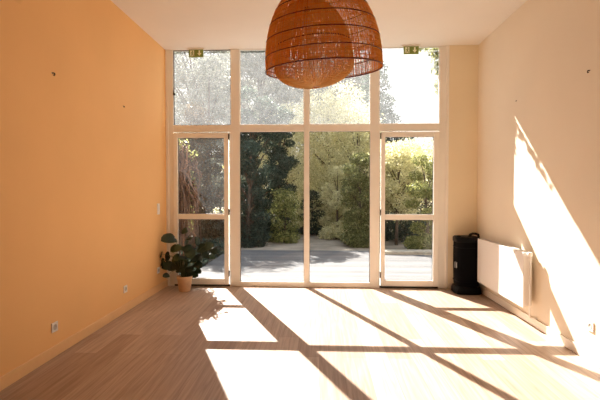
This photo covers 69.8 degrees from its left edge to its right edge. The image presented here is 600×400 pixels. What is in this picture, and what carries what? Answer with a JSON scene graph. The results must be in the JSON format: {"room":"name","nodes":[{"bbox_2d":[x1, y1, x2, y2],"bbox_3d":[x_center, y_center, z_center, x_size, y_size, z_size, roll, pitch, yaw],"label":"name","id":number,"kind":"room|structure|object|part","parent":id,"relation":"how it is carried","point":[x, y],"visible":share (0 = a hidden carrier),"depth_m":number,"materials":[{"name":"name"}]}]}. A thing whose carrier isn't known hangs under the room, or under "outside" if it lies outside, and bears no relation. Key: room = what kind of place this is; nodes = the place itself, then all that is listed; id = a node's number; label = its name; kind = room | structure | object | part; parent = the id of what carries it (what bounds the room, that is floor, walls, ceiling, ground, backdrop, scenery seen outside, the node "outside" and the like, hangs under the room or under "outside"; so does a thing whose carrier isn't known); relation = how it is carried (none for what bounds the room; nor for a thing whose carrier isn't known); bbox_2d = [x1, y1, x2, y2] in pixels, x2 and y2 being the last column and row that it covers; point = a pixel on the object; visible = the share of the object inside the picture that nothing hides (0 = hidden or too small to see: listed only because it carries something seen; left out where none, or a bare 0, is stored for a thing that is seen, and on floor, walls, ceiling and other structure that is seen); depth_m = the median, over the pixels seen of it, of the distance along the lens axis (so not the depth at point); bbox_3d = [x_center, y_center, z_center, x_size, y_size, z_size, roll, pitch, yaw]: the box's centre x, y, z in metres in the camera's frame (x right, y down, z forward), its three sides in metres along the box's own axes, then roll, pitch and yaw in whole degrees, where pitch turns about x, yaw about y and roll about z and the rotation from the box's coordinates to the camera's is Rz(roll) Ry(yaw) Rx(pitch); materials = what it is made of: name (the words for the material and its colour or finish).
{"room":"empty living room","nodes":[
{"label":"empty living room","id":0,"kind":"room"},
{"bbox_2d":[0,0,166,376],"bbox_3d":[-2.241,-0.341,1.437,0.200,3.385,9.680,0,1,3],"label":"wall","id":1,"kind":"structure","parent":0,"point":[83,172],"depth_m":3.84,"materials":[{"name":"orange paint"}]},
{"bbox_2d":[51,321,57,332],"bbox_3d":[-2.039,1.056,3.575,0.010,0.080,0.080,0,1,3],"label":"wall socket","id":2,"kind":"object","parent":1,"relation":"attached to","point":[54,326],"visible":1,"depth_m":3.56,"materials":[{"name":"white plastic"}]},
{"bbox_2d":[0,279,167,390],"bbox_3d":[-2.132,1.303,1.525,0.014,0.095,9.390,0,1,3],"label":"baseboard","id":3,"kind":"structure","parent":1,"relation":"attached to","point":[14,375],"depth_m":3.77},
{"bbox_2d":[157,203,159,214],"bbox_3d":[-1.931,0.123,5.869,0.014,0.150,0.080,0,1,3],"label":"light switch","id":4,"kind":"object","parent":1,"relation":"attached to","point":[158,204],"visible":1,"depth_m":5.85,"materials":[{"name":"white plastic"}]},
{"bbox_2d":[165,50,169,285],"bbox_3d":[-1.903,-0.450,6.177,0.040,3.385,0.016,0,1,3],"label":"trim","id":5,"kind":"structure","parent":1,"relation":"attached to","point":[166,51],"depth_m":6.17,"materials":[{"name":"beige paint"}]},
{"bbox_2d":[168,50,174,285],"bbox_3d":[-1.869,-0.451,6.201,0.105,3.385,0.034,0,1,3],"label":"trim","id":6,"kind":"structure","parent":1,"relation":"attached to","point":[170,52],"depth_m":6.18,"materials":[{"name":"beige paint"}]},
{"bbox_2d":[173,133,229,284],"bbox_3d":[-1.409,0.128,6.176,0.814,2.170,0.080,0,1,3],"label":"door","id":7,"kind":"structure","parent":6,"relation":"attached to","point":[176,136],"depth_m":6.15,"materials":[{"name":"beige paint"}]},
{"bbox_3d":[-1.416,0.237,6.189,0.671,0.077,0.060,0,1,3],"label":"rail","id":8,"kind":"part","parent":7,"relation":"part of","materials":[{"name":"beige paint"}]},
{"bbox_2d":[173,50,230,124],"bbox_3d":[-1.405,-1.607,6.153,0.834,1.070,0.055,0,1,3],"label":"window","id":9,"kind":"structure","parent":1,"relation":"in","point":[174,93],"depth_m":6.15,"materials":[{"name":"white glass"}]},
{"bbox_2d":[175,284,229,285],"bbox_3d":[-1.402,1.228,6.234,0.830,0.028,0.043,0,1,3],"label":"trim","id":10,"kind":"structure","parent":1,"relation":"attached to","point":[175,284],"depth_m":6.21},
{"bbox_2d":[240,49,303,124],"bbox_3d":[-0.400,-1.607,6.123,0.914,1.070,0.023,0,1,3],"label":"window","id":11,"kind":"structure","parent":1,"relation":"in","point":[245,49],"depth_m":6.13,"materials":[{"name":"beige paint"}]},
{"bbox_2d":[309,48,369,123],"bbox_3d":[0.562,-1.606,6.079,0.855,1.070,0.023,0,1,3],"label":"window","id":12,"kind":"structure","parent":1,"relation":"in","point":[311,48],"depth_m":6.09,"materials":[{"name":"beige paint"}]},
{"bbox_2d":[0,286,599,399],"bbox_3d":[0.050,1.424,1.370,4.788,0.140,9.675,0,1,3],"label":"floor","id":13,"kind":"structure","parent":0,"point":[202,342],"depth_m":3.62,"materials":[{"name":"brown wood"}]},
{"bbox_2d":[160,228,217,291],"bbox_3d":[-1.526,0.815,5.934,0.783,0.866,0.407,0,1,3],"label":"potted plant","id":14,"kind":"object","parent":13,"relation":"on","point":[186,272],"visible":1,"depth_m":5.89,"materials":[{"name":"green plant"}]},
{"bbox_3d":[-1.584,1.144,5.907,0.220,0.210,0.220,0,1,3],"label":"pot","id":15,"kind":"part","parent":14,"relation":"part of","materials":[{"name":"ceramic"}]},
{"bbox_2d":[230,49,240,279],"bbox_3d":[-0.922,-0.450,6.168,0.131,3.385,0.055,0,1,3],"label":"trim","id":16,"kind":"structure","parent":13,"relation":"on","point":[234,53],"depth_m":6.12,"materials":[{"name":"beige paint"}]},
{"bbox_2d":[230,132,240,286],"bbox_3d":[-0.930,0.136,6.177,0.146,2.214,0.053,0,1,3],"label":"trim","id":17,"kind":"structure","parent":16,"relation":"attached to","point":[235,241],"depth_m":6.15,"materials":[{"name":"beige paint"}]},
{"bbox_2d":[231,132,303,286],"bbox_3d":[-0.466,0.136,6.158,1.045,2.214,0.059,0,1,3],"label":"window","id":18,"kind":"structure","parent":16,"relation":"attached to","point":[241,283],"depth_m":6.16,"materials":[{"name":"beige paint"}]},
{"bbox_3d":[-0.466,1.206,6.183,1.045,0.074,0.059,0,1,3],"label":"rail","id":19,"kind":"part","parent":18,"relation":"part of","materials":[{"name":"beige paint"}]},
{"bbox_2d":[304,63,308,281],"bbox_3d":[0.095,-0.449,6.121,0.078,3.385,0.055,0,1,3],"label":"trim","id":20,"kind":"structure","parent":13,"relation":"on","point":[306,91],"depth_m":6.10,"materials":[{"name":"beige paint"}]},
{"bbox_2d":[369,51,378,275],"bbox_3d":[1.051,-0.448,6.077,0.125,3.385,0.055,0,1,3],"label":"trim","id":21,"kind":"structure","parent":13,"relation":"on","point":[374,77],"depth_m":6.03,"materials":[{"name":"beige paint"}]},
{"bbox_2d":[304,131,377,287],"bbox_3d":[0.585,0.137,6.110,1.058,2.214,0.059,0,1,3],"label":"window","id":22,"kind":"structure","parent":21,"relation":"attached to","point":[335,284],"depth_m":6.11,"materials":[{"name":"beige paint"}]},
{"bbox_3d":[0.585,1.207,6.135,1.058,0.074,0.059,0,1,3],"label":"rail","id":23,"kind":"part","parent":22,"relation":"part of","materials":[{"name":"beige paint"}]},
{"bbox_2d":[369,131,379,287],"bbox_3d":[1.056,0.138,6.086,0.136,2.214,0.053,0,1,3],"label":"trim","id":24,"kind":"structure","parent":21,"relation":"attached to","point":[374,135],"depth_m":6.06,"materials":[{"name":"beige paint"}]},
{"bbox_2d":[451,232,480,294],"bbox_3d":[2.241,0.842,5.809,0.349,0.820,0.320,0,1,3],"label":"equipment case","id":25,"kind":"object","parent":13,"relation":"on","point":[465,247],"visible":0.89,"depth_m":5.67,"materials":[{"name":"black plastic"}]},
{"bbox_3d":[2.243,0.523,5.802,0.312,0.076,0.306,0,1,3],"label":"lid","id":26,"kind":"part","parent":25,"relation":"part of","materials":[{"name":"black plastic"}]},
{"bbox_3d":[2.321,0.468,5.737,0.154,0.069,0.034,0,1,3],"label":"carry handle","id":27,"kind":"part","parent":25,"relation":"part of","materials":[{"name":"black plastic"}]},
{"bbox_2d":[111,0,526,51],"bbox_3d":[0.051,-2.155,1.290,4.788,0.250,9.680,0,1,3],"label":"ceiling","id":28,"kind":"structure","parent":0,"point":[175,25],"depth_m":5.07,"materials":[{"name":"paint"}]},
{"bbox_2d":[187,48,204,57],"bbox_3d":[-1.468,-2.079,6.075,0.260,0.122,0.032,0,1,3],"label":"exit sign","id":29,"kind":"object","parent":28,"relation":"attached to","point":[193,52],"visible":1,"depth_m":6.06,"materials":[{"name":"beige paint"}]},
{"bbox_3d":[-1.468,-2.131,6.074,0.260,0.018,0.032,0,1,3],"label":"mounting rail","id":30,"kind":"part","parent":29,"relation":"part of","materials":[{"name":"beige paint"}]},
{"bbox_2d":[265,0,383,88],"bbox_3d":[0.165,-1.428,2.961,0.842,1.282,0.843,0,1,3],"label":"pendant lamp","id":31,"kind":"object","parent":28,"relation":"hanging from","point":[283,27],"visible":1,"depth_m":2.76,"materials":[{"name":"orange wicker"}]},
{"bbox_3d":[0.096,-1.090,3.004,0.565,0.605,0.563,0,1,3],"label":"lamp shade","id":32,"kind":"part","parent":31,"relation":"part of","materials":[{"name":"wicker"}]},
{"bbox_2d":[401,45,420,54],"bbox_3d":[1.534,-2.076,5.938,0.260,0.122,0.032,0,1,3],"label":"exit sign","id":33,"kind":"object","parent":28,"relation":"attached to","point":[407,49],"visible":1,"depth_m":5.93,"materials":[{"name":"beige paint"}]},
{"bbox_2d":[419,48,438,95],"bbox_3d":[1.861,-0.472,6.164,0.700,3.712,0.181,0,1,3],"label":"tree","id":34,"kind":"object","parent":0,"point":[432,51],"visible":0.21,"depth_m":6.12,"materials":[{"name":"green plant"}]},
{"bbox_2d":[448,45,477,282],"bbox_3d":[2.266,-0.447,6.024,0.393,3.385,0.100,0,1,3],"label":"wall","id":35,"kind":"structure","parent":0,"point":[463,59],"depth_m":5.97,"materials":[{"name":"paint"}]},
{"bbox_2d":[173,123,438,132],"bbox_3d":[0.064,-1.021,6.111,3.773,0.101,0.051,0,1,3],"label":"trim","id":36,"kind":"structure","parent":35,"relation":"attached to","point":[433,126],"depth_m":6.09,"materials":[{"name":"beige paint"}]},
{"bbox_2d":[379,285,437,287],"bbox_3d":[1.529,1.231,6.100,0.832,0.028,0.043,0,1,3],"label":"trim","id":37,"kind":"structure","parent":35,"relation":"attached to","point":[379,285],"depth_m":6.08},
{"bbox_2d":[379,47,438,123],"bbox_3d":[1.529,-1.605,6.034,0.832,1.070,0.023,0,1,3],"label":"window","id":38,"kind":"structure","parent":35,"relation":"in","point":[382,47],"depth_m":6.03,"materials":[{"name":"beige paint"}]},
{"bbox_2d":[380,131,439,286],"bbox_3d":[1.531,0.131,6.041,0.820,2.170,0.080,0,1,3],"label":"door","id":39,"kind":"structure","parent":35,"relation":"in","point":[434,216],"depth_m":6.02,"materials":[{"name":"beige paint"}]},
{"bbox_3d":[1.530,0.240,6.053,0.671,0.077,0.060,0,1,3],"label":"rail","id":40,"kind":"part","parent":39,"relation":"part of","materials":[{"name":"beige paint"}]},
{"bbox_2d":[438,46,446,288],"bbox_3d":[2.007,-0.447,6.033,0.125,3.385,0.055,0,1,3],"label":"trim","id":41,"kind":"structure","parent":35,"relation":"attached to","point":[442,49],"depth_m":6.00,"materials":[{"name":"beige paint"}]},
{"bbox_2d":[445,45,448,288],"bbox_3d":[2.050,-0.446,5.993,0.035,3.385,0.022,0,1,3],"label":"trim","id":42,"kind":"structure","parent":35,"relation":"attached to","point":[447,63],"depth_m":5.98,"materials":[{"name":"beige paint"}]},
{"bbox_2d":[477,0,599,356],"bbox_3d":[2.342,-0.336,1.226,0.200,3.385,9.680,0,1,3],"label":"wall","id":43,"kind":"structure","parent":0,"point":[538,153],"depth_m":4.14,"materials":[{"name":"beige paint"}]},
{"bbox_2d":[477,238,536,318],"bbox_3d":[2.349,0.844,4.958,0.122,0.669,1.321,0,1,3],"label":"radiator","id":44,"kind":"object","parent":43,"relation":"attached to","point":[504,269],"visible":1,"depth_m":4.74,"materials":[{"name":"metal"}]},
{"bbox_3d":[2.296,0.798,4.985,0.014,0.565,1.270,0,1,3],"label":"panel","id":45,"kind":"part","parent":44,"relation":"part of","materials":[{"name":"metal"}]},
{"bbox_2d":[482,239,528,252],"bbox_3d":[2.336,0.521,4.976,0.070,0.012,1.270,0,1,3],"label":"grille","id":46,"kind":"object","parent":44,"relation":"attached to","point":[511,249],"depth_m":4.87,"materials":[{"name":"metal"}]},
{"bbox_3d":[2.308,0.804,4.354,0.071,0.541,0.012,0,1,3],"label":"panel","id":47,"kind":"part","parent":44,"relation":"part of","materials":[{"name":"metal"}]},
{"bbox_2d":[479,285,599,367],"bbox_3d":[2.237,1.312,1.319,0.014,0.085,9.380,0,1,3],"label":"baseboard","id":48,"kind":"structure","parent":43,"relation":"attached to","point":[576,348],"depth_m":4.08,"materials":[{"name":"white wood"}]},
{"bbox_2d":[587,320,593,332],"bbox_3d":[2.338,1.016,3.461,0.010,0.080,0.080,0,1,3],"label":"wall socket","id":49,"kind":"object","parent":43,"relation":"attached to","point":[590,325],"visible":1,"depth_m":3.45,"materials":[{"name":"white plastic"}]},
{"label":"outside","id":50,"kind":"structure","parent":0,"visible":0},
{"bbox_2d":[213,199,431,250],"bbox_3d":[1.888,0.727,41.124,120.000,0.300,69.920,0,1,3],"label":"ground","id":51,"kind":"structure","parent":50,"point":[316,243],"depth_m":11.84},
{"bbox_2d":[178,102,223,243],"bbox_3d":[-2.815,-0.654,11.680,1.594,3.864,1.524,1,1,24],"label":"tree","id":52,"kind":"object","parent":51,"relation":"on","point":[209,232],"visible":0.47,"depth_m":11.55,"materials":[{"name":"green plant"}]},
{"bbox_2d":[174,51,244,186],"bbox_3d":[-4.988,-3.683,18.425,4.882,9.618,4.806,1,2,35],"label":"tree","id":53,"kind":"object","parent":51,"relation":"on","point":[180,60],"visible":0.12,"depth_m":18.06,"materials":[{"name":"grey plant"}]},
{"bbox_2d":[175,54,246,235],"bbox_3d":[-3.223,-1.935,14.779,2.538,6.302,2.723,-1,2,-34],"label":"tree","id":54,"kind":"object","parent":51,"relation":"on","point":[202,64],"visible":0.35,"depth_m":14.47,"materials":[{"name":"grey plant"}]},
{"bbox_2d":[202,235,223,266],"bbox_3d":[-2.194,1.262,10.789,1.030,0.030,8.910,0,1,3],"label":"planting bed","id":55,"kind":"object","parent":51,"relation":"on","point":[209,259],"depth_m":9.26,"materials":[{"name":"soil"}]},
{"bbox_2d":[180,186,198,253],"bbox_3d":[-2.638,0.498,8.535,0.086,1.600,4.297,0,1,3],"label":"shrub","id":56,"kind":"object","parent":55,"relation":"on","point":[192,240],"visible":0.02,"depth_m":10.11,"materials":[{"name":"green plant"}]},
{"bbox_2d":[179,139,203,263],"bbox_3d":[-1.950,0.132,6.957,0.790,2.476,0.591,0,1,0],"label":"vine","id":57,"kind":"object","parent":55,"relation":"on","point":[188,191],"visible":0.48,"depth_m":6.86,"materials":[{"name":"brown plant"}]},
{"bbox_2d":[180,236,229,270],"bbox_3d":[-2.114,1.084,8.658,1.062,0.466,4.593,0,1,3],"label":"ground cover","id":58,"kind":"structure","parent":55,"relation":"on","point":[220,247],"depth_m":9.67,"materials":[{"name":"green plant"}]},
{"bbox_2d":[229,140,273,247],"bbox_3d":[-1.423,-0.205,11.770,1.309,2.968,1.238,1,2,45],"label":"evergreen tree","id":59,"kind":"object","parent":51,"relation":"on","point":[251,235],"visible":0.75,"depth_m":11.65,"materials":[{"name":"green plant"}]},
{"bbox_2d":[223,85,294,241],"bbox_3d":[-1.248,-1.152,13.389,2.283,4.799,2.140,0,1,-7],"label":"evergreen tree","id":60,"kind":"object","parent":51,"relation":"on","point":[248,114],"visible":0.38,"depth_m":13.07,"materials":[{"name":"green plant"}]},
{"bbox_2d":[201,50,318,188],"bbox_3d":[-2.152,-4.448,22.085,5.603,10.980,6.180,1,2,34],"label":"tree","id":61,"kind":"object","parent":51,"relation":"on","point":[284,94],"visible":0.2,"depth_m":20.82,"materials":[{"name":"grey plant"}]},
{"bbox_2d":[261,110,300,234],"bbox_3d":[-0.628,-0.899,14.421,1.335,4.231,1.265,1,2,44],"label":"evergreen tree","id":62,"kind":"object","parent":51,"relation":"on","point":[287,142],"visible":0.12,"depth_m":14.33,"materials":[{"name":"green plant"}]},
{"bbox_2d":[265,187,301,243],"bbox_3d":[-0.463,0.441,12.550,1.060,1.632,1.123,-1,2,-34],"label":"shrub","id":63,"kind":"object","parent":51,"relation":"on","point":[286,208],"visible":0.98,"depth_m":12.43,"materials":[{"name":"green plant"}]},
{"bbox_2d":[256,101,320,226],"bbox_3d":[-0.598,-1.522,18.490,3.530,5.312,3.824,-1,2,-33],"label":"tree","id":64,"kind":"object","parent":51,"relation":"on","point":[290,179],"visible":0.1,"depth_m":17.87,"materials":[{"name":"green plant"}]},
{"bbox_2d":[298,190,324,234],"bbox_3d":[0.426,0.408,14.739,1.055,1.595,1.084,0,1,3],"label":"shrub","id":65,"kind":"object","parent":51,"relation":"on","point":[314,193],"visible":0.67,"depth_m":14.52,"materials":[{"name":"green plant"}]},
{"bbox_2d":[196,250,431,284],"bbox_3d":[1.397,1.283,8.109,6.350,0.110,3.885,0,1,3],"label":"deck","id":66,"kind":"object","parent":51,"relation":"on","point":[256,265],"visible":0.29,"depth_m":7.96,"materials":[{"name":"grey wood"}]},
{"bbox_2d":[379,249,431,254],"bbox_3d":[2.890,1.160,9.557,2.200,0.070,0.340,0,1,3],"label":"wooden step","id":67,"kind":"structure","parent":66,"relation":"on","point":[387,251],"depth_m":9.43,"materials":[{"name":"beige wood"}]},
{"bbox_2d":[211,149,431,213],"bbox_3d":[1.060,-1.186,25.072,34.870,4.418,3.405,0,1,3],"label":"hedge","id":68,"kind":"object","parent":51,"relation":"on","point":[220,209],"visible":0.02,"depth_m":25.17,"materials":[{"name":"green plant"}]},
{"bbox_2d":[291,49,369,186],"bbox_3d":[2.464,-4.846,29.001,7.365,11.447,6.028,-1,1,-28],"label":"tree","id":69,"kind":"object","parent":51,"relation":"on","point":[354,80],"visible":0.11,"depth_m":27.43,"materials":[{"name":"green plant"}]},
{"bbox_2d":[317,165,351,239],"bbox_3d":[1.189,0.070,13.518,1.331,2.329,1.366,0,1,3],"label":"shrub","id":70,"kind":"object","parent":51,"relation":"on","point":[333,230],"visible":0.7,"depth_m":13.29,"materials":[{"name":"green plant"}]},
{"bbox_2d":[281,79,389,232],"bbox_3d":[1.330,-1.546,15.871,3.893,5.475,3.926,1,2,42],"label":"tree","id":71,"kind":"object","parent":51,"relation":"on","point":[327,115],"visible":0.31,"depth_m":15.22,"materials":[{"name":"green plant"}]},
{"bbox_2d":[322,102,388,230],"bbox_3d":[1.859,-0.947,14.221,2.224,4.344,2.162,1,2,39],"label":"tree","id":72,"kind":"object","parent":51,"relation":"on","point":[362,146],"visible":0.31,"depth_m":13.87,"materials":[{"name":"green plant"}]},
{"bbox_2d":[339,151,380,247],"bbox_3d":[1.663,-0.045,11.757,1.247,2.641,1.337,0,1,9],"label":"shrub","id":73,"kind":"object","parent":51,"relation":"on","point":[357,237],"visible":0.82,"depth_m":11.56,"materials":[{"name":"green plant"}]},
{"bbox_2d":[326,57,423,222],"bbox_3d":[3.534,-2.968,20.886,5.084,8.130,5.224,-1,2,-32],"label":"conifer tree","id":74,"kind":"object","parent":51,"relation":"on","point":[389,116],"visible":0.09,"depth_m":20.44,"materials":[{"name":"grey plant"}]},
{"bbox_2d":[361,137,428,244],"bbox_3d":[2.651,-0.218,11.936,2.005,2.980,1.962,0,1,6],"label":"shrub","id":75,"kind":"object","parent":51,"relation":"on","point":[397,157],"visible":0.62,"depth_m":11.52,"materials":[{"name":"green plant"}]},
{"bbox_2d":[380,177,431,241],"bbox_3d":[3.054,0.276,13.075,2.134,1.936,2.022,0,1,3],"label":"shrub","id":76,"kind":"object","parent":51,"relation":"on","point":[389,224],"visible":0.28,"depth_m":12.61,"materials":[{"name":"green plant"}]},
{"bbox_2d":[392,137,432,231],"bbox_3d":[4.489,-0.583,15.420,2.974,3.574,3.075,0,1,16],"label":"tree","id":77,"kind":"object","parent":51,"relation":"on","point":[430,151],"visible":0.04,"depth_m":14.99,"materials":[{"name":"green plant"}]},
{"bbox_2d":[402,153,432,249],"bbox_3d":[3.146,0.072,10.557,1.330,2.462,1.251,0,1,-11],"label":"shrub","id":78,"kind":"object","parent":51,"relation":"on","point":[423,242],"visible":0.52,"depth_m":10.46,"materials":[{"name":"green plant"}]}
]}

